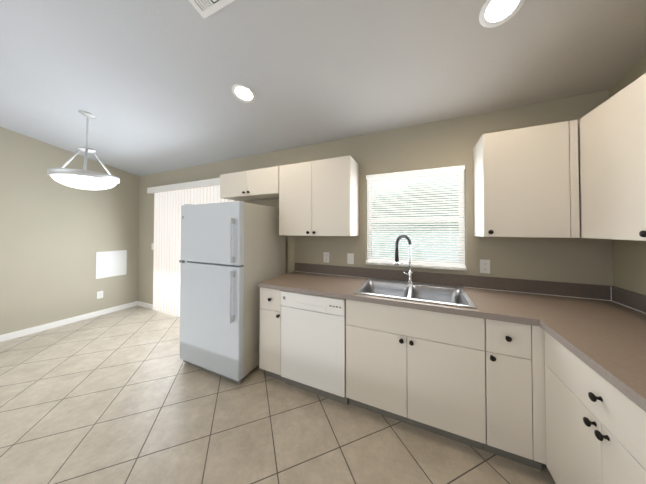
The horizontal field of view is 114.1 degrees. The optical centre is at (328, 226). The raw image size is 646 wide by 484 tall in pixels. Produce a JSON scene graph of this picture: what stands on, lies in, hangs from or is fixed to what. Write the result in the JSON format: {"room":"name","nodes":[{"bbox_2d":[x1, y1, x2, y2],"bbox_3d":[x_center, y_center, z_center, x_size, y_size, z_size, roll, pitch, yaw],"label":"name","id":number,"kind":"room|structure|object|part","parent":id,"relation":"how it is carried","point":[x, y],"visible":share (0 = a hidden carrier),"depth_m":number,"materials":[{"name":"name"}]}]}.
{"room":"kitchen","nodes":[
{"label":"kitchen","id":0,"kind":"room"},
{"bbox_2d":[0,127,138,334],"bbox_3d":[-4.700,-0.334,1.613,0.150,3.551,5.200,0,-1,24],"label":"wall","id":1,"kind":"structure","parent":0,"point":[55,236],"depth_m":3.05,"materials":[{"name":"beige paint"}]},
{"bbox_2d":[0,301,136,341],"bbox_3d":[-4.629,1.398,1.550,0.012,0.085,5.188,0,-1,24],"label":"baseboard","id":2,"kind":"structure","parent":1,"relation":"attached to","point":[16,334],"depth_m":3.10,"materials":[{"name":"white wood"}]},
{"bbox_2d":[97,291,102,298],"bbox_3d":[-3.791,1.127,3.475,0.008,0.116,0.072,0,-1,24],"label":"outlet","id":3,"kind":"object","parent":1,"relation":"attached to","point":[99,294],"visible":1,"depth_m":3.47,"materials":[{"name":"white plastic"}]},
{"bbox_2d":[96,250,126,278],"bbox_3d":[-3.732,0.636,3.610,0.013,0.440,0.390,0,-1,24],"label":"access hatch","id":4,"kind":"object","parent":1,"relation":"attached to","point":[110,263],"visible":1,"depth_m":3.60,"materials":[{"name":"white"}]},
{"bbox_2d":[0,306,555,483],"bbox_3d":[-1.818,1.472,0.328,6.440,0.100,5.500,0,-1,24],"label":"floor","id":5,"kind":"structure","parent":0,"point":[127,396],"depth_m":1.50,"materials":[{"name":"tile"}]},
{"bbox_2d":[179,201,285,383],"bbox_3d":[-1.045,0.606,2.356,0.839,1.694,0.797,0,-1,24],"label":"fridge","id":6,"kind":"object","parent":5,"relation":"on","point":[233,254],"visible":0.96,"depth_m":2.03,"materials":[{"name":"grey metal"}]},
{"bbox_3d":[-1.169,0.873,2.061,0.835,1.014,0.064,0,-1,24],"label":"door","id":7,"kind":"part","parent":6,"relation":"part of","materials":[{"name":"grey metal"}]},
{"bbox_3d":[-1.169,0.061,2.074,0.835,0.586,0.064,0,-1,24],"label":"door","id":8,"kind":"part","parent":6,"relation":"part of","materials":[{"name":"grey metal"}]},
{"bbox_3d":[-0.869,0.387,1.875,0.028,0.940,0.050,0,-1,24],"label":"handle","id":9,"kind":"part","parent":6,"relation":"part of","materials":[{"name":"grey plastic"}]},
{"bbox_2d":[259,288,284,380],"bbox_3d":[-0.428,1.013,2.207,0.248,0.875,0.644,0,-1,24],"label":"base cabinet","id":10,"kind":"object","parent":5,"relation":"on","point":[270,336],"visible":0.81,"depth_m":1.94,"materials":[{"name":"white wood"}]},
{"bbox_2d":[281,291,347,404],"bbox_3d":[-0.034,1.012,2.028,0.604,0.871,0.608,0,-1,24],"label":"dishwasher","id":11,"kind":"object","parent":5,"relation":"on","point":[313,343],"visible":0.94,"depth_m":1.75,"materials":[{"name":"white metal"}]},
{"bbox_3d":[-0.154,0.655,1.757,0.552,0.073,0.006,0,-1,24],"label":"handle","id":12,"kind":"part","parent":11,"relation":"part of","materials":[{"name":"white plastic"}]},
{"bbox_3d":[-0.144,0.640,1.782,0.604,0.130,0.046,0,-1,24],"label":"panel","id":13,"kind":"part","parent":11,"relation":"part of","materials":[{"name":"white plastic"}]},
{"bbox_2d":[346,300,485,449],"bbox_3d":[0.665,1.006,1.729,0.904,0.875,0.644,0,-1,24],"label":"base cabinet","id":14,"kind":"object","parent":5,"relation":"on","point":[423,369],"visible":0.88,"depth_m":1.43,"materials":[{"name":"white wood"}]},
{"bbox_2d":[483,319,545,470],"bbox_3d":[1.213,1.002,1.490,0.285,0.875,0.644,0,-1,24],"label":"base cabinet","id":15,"kind":"object","parent":5,"relation":"on","point":[515,404],"visible":0.75,"depth_m":1.23,"materials":[{"name":"white wood"}]},
{"bbox_2d":[506,291,645,326],"bbox_3d":[1.610,0.542,1.340,0.649,0.038,0.480,0,-1,24],"label":"countertop","id":16,"kind":"structure","parent":15,"relation":"on","point":[581,308],"depth_m":1.36,"materials":[{"name":"laminate"}]},
{"bbox_2d":[544,331,645,483],"bbox_3d":[1.336,0.990,0.680,0.622,0.876,0.796,0,-1,24],"label":"base cabinet","id":17,"kind":"object","parent":5,"relation":"on","point":[595,427],"visible":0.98,"depth_m":0.86,"materials":[{"name":"white wood"}]},
{"bbox_2d":[258,271,641,326],"bbox_3d":[0.679,0.548,1.736,2.674,0.038,0.639,0,-1,24],"label":"countertop","id":18,"kind":"structure","parent":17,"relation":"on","point":[490,304],"depth_m":1.56,"materials":[{"name":"laminate"}]},
{"bbox_2d":[394,234,412,283],"bbox_3d":[0.698,0.296,1.935,0.199,0.454,0.055,0,-1,-21],"label":"faucet","id":19,"kind":"object","parent":18,"relation":"on","point":[396,262],"visible":1,"depth_m":1.94,"materials":[{"name":"silver metal"}]},
{"bbox_2d":[354,278,476,308],"bbox_3d":[0.682,0.616,1.744,0.810,0.190,0.545,0,-1,24],"label":"sink","id":20,"kind":"object","parent":18,"relation":"in","point":[458,296],"visible":0.44,"depth_m":1.83,"materials":[{"name":"silver metal"}]},
{"bbox_2d":[538,315,645,411],"bbox_3d":[1.322,0.533,0.682,0.649,0.038,0.780,0,-1,24],"label":"countertop","id":21,"kind":"structure","parent":17,"relation":"on","point":[605,340],"depth_m":0.90,"materials":[{"name":"laminate"}]},
{"bbox_2d":[0,0,645,175],"bbox_3d":[-1.818,-1.605,0.373,6.440,1.248,5.500,0,-1,24],"label":"ceiling","id":22,"kind":"structure","parent":0,"point":[148,84],"depth_m":1.54,"materials":[{"name":"paint"}]},
{"bbox_2d":[47,110,119,189],"bbox_3d":[-2.623,-0.821,2.272,0.512,0.830,0.512,0,-1,24],"label":"pendant light","id":23,"kind":"object","parent":22,"relation":"hanging from","point":[84,179],"visible":1,"depth_m":2.17,"materials":[{"name":"white glass"}]},
{"bbox_3d":[-2.623,-0.481,2.268,0.472,0.151,0.472,0,-1,24],"label":"lamp shade","id":24,"kind":"part","parent":23,"relation":"part of","materials":[{"name":"white glass"}]},
{"bbox_2d":[189,0,234,18],"bbox_3d":[-0.690,-1.298,1.109,0.255,0.059,0.251,0,-1,24],"label":"ceiling vent","id":25,"kind":"object","parent":22,"relation":"in","point":[205,8],"visible":1,"depth_m":1.21,"materials":[{"name":"white metal"}]},
{"bbox_2d":[232,84,255,102],"bbox_3d":[-0.734,-1.158,1.820,0.200,0.045,0.196,0,-1,24],"label":"recessed light","id":26,"kind":"object","parent":22,"relation":"in","point":[243,93],"visible":1,"depth_m":1.81,"materials":[{"name":"white glass"}]},
{"bbox_2d":[479,0,524,27],"bbox_3d":[0.919,-1.167,1.108,0.200,0.045,0.196,0,-1,24],"label":"recessed light","id":27,"kind":"object","parent":22,"relation":"in","point":[494,13],"visible":1,"depth_m":1.13,"materials":[{"name":"white"}]},
{"bbox_2d":[138,90,612,304],"bbox_3d":[-0.748,0.216,2.798,6.440,2.485,0.150,0,-1,24],"label":"wall","id":28,"kind":"structure","parent":0,"point":[446,143],"depth_m":1.96,"materials":[{"name":"beige paint"}]},
{"bbox_2d":[137,301,152,308],"bbox_3d":[-3.364,1.432,3.834,0.500,0.085,0.012,0,-1,24],"label":"baseboard","id":29,"kind":"structure","parent":28,"relation":"attached to","point":[145,305],"depth_m":3.82,"materials":[{"name":"white wood"}]},
{"bbox_2d":[147,178,219,193],"bbox_3d":[-2.227,-0.644,3.316,2.055,0.098,0.101,0,-1,24],"label":"valance","id":30,"kind":"object","parent":28,"relation":"attached to","point":[192,185],"visible":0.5,"depth_m":3.26,"materials":[{"name":"white"}]},
{"bbox_2d":[153,185,234,315],"bbox_3d":[-2.203,0.435,3.367,1.975,2.065,0.186,0,-1,24],"label":"vertical blinds","id":31,"kind":"object","parent":28,"relation":"in","point":[167,251],"depth_m":3.46,"materials":[{"name":"white plastic"}]},
{"bbox_2d":[220,166,278,200],"bbox_3d":[-0.905,-0.515,2.602,0.906,0.298,0.350,0,-1,24],"label":"upper cabinet","id":32,"kind":"object","parent":28,"relation":"attached to","point":[259,184],"visible":0.94,"depth_m":2.46,"materials":[{"name":"white wood"}]},
{"bbox_2d":[279,155,358,235],"bbox_3d":[-0.112,-0.288,2.253,0.811,0.762,0.350,0,-1,24],"label":"upper cabinet","id":33,"kind":"object","parent":28,"relation":"attached to","point":[318,197],"visible":1,"depth_m":2.10,"materials":[{"name":"white wood"}]},
{"bbox_2d":[323,252,328,262],"bbox_3d":[-0.025,0.348,2.393,0.072,0.116,0.008,0,-1,24],"label":"electrical outlet","id":34,"kind":"object","parent":28,"relation":"attached to","point":[325,256],"visible":1,"depth_m":2.39,"materials":[{"name":"white plastic"}]},
{"bbox_2d":[347,253,353,263],"bbox_3d":[0.239,0.346,2.278,0.072,0.116,0.008,0,-1,24],"label":"light switch","id":35,"kind":"object","parent":28,"relation":"attached to","point":[350,258],"visible":1,"depth_m":2.27,"materials":[{"name":"white plastic"}]},
{"bbox_2d":[365,165,466,270],"bbox_3d":[0.826,-0.080,2.081,0.906,0.944,0.132,0,-1,24],"label":"kitchen window","id":36,"kind":"structure","parent":28,"relation":"in","point":[416,175],"depth_m":2.04,"materials":[{"name":"white plastic"}]},
{"bbox_3d":[0.816,0.382,2.050,0.902,0.020,0.080,0,-1,24],"label":"sill","id":37,"kind":"part","parent":36,"relation":"part of","materials":[{"name":"stone"}]},
{"bbox_2d":[295,263,610,299],"bbox_3d":[0.811,0.481,2.018,2.658,0.104,0.020,0,-1,24],"label":"backsplash","id":38,"kind":"structure","parent":28,"relation":"attached to","point":[593,291],"depth_m":1.81,"materials":[{"name":"laminate"}]},
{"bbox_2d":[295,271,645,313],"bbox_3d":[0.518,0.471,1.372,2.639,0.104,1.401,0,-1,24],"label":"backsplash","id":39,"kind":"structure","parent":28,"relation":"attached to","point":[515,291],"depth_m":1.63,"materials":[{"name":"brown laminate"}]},
{"bbox_2d":[480,259,489,273],"bbox_3d":[1.344,0.339,1.796,0.072,0.116,0.008,0,-1,24],"label":"electrical outlet","id":40,"kind":"object","parent":28,"relation":"attached to","point":[484,266],"visible":1,"depth_m":1.79,"materials":[{"name":"white plastic"}]},
{"bbox_2d":[473,120,579,237],"bbox_3d":[1.435,-0.308,1.577,0.509,0.766,0.350,0,-1,24],"label":"upper cabinet","id":41,"kind":"object","parent":28,"relation":"attached to","point":[526,182],"visible":1,"depth_m":1.45,"materials":[{"name":"white wood"}]},
{"bbox_2d":[609,54,645,294],"bbox_3d":[1.064,-0.372,-0.904,0.150,3.551,5.200,0,-1,24],"label":"wall","id":42,"kind":"structure","parent":0,"point":[629,264],"depth_m":1.37,"materials":[{"name":"beige paint"}]},
{"bbox_2d":[578,73,645,240],"bbox_3d":[1.571,-0.319,0.848,0.318,0.766,0.938,0,-1,24],"label":"upper cabinet","id":43,"kind":"object","parent":42,"relation":"attached to","point":[612,161],"visible":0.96,"depth_m":1.08,"materials":[{"name":"white wood"}]},
{"bbox_2d":[607,285,645,312],"bbox_3d":[1.731,0.463,0.831,0.023,0.104,1.380,0,-1,24],"label":"backsplash","id":44,"kind":"structure","parent":42,"relation":"attached to","point":[634,300],"depth_m":1.36,"materials":[{"name":"laminate"}]},
{"label":"outside","id":45,"kind":"structure","parent":0,"visible":0},
{"bbox_2d":[372,175,458,260],"bbox_3d":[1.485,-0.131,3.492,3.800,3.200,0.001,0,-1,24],"label":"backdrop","id":46,"kind":"structure","parent":45,"point":[416,225],"depth_m":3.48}
]}

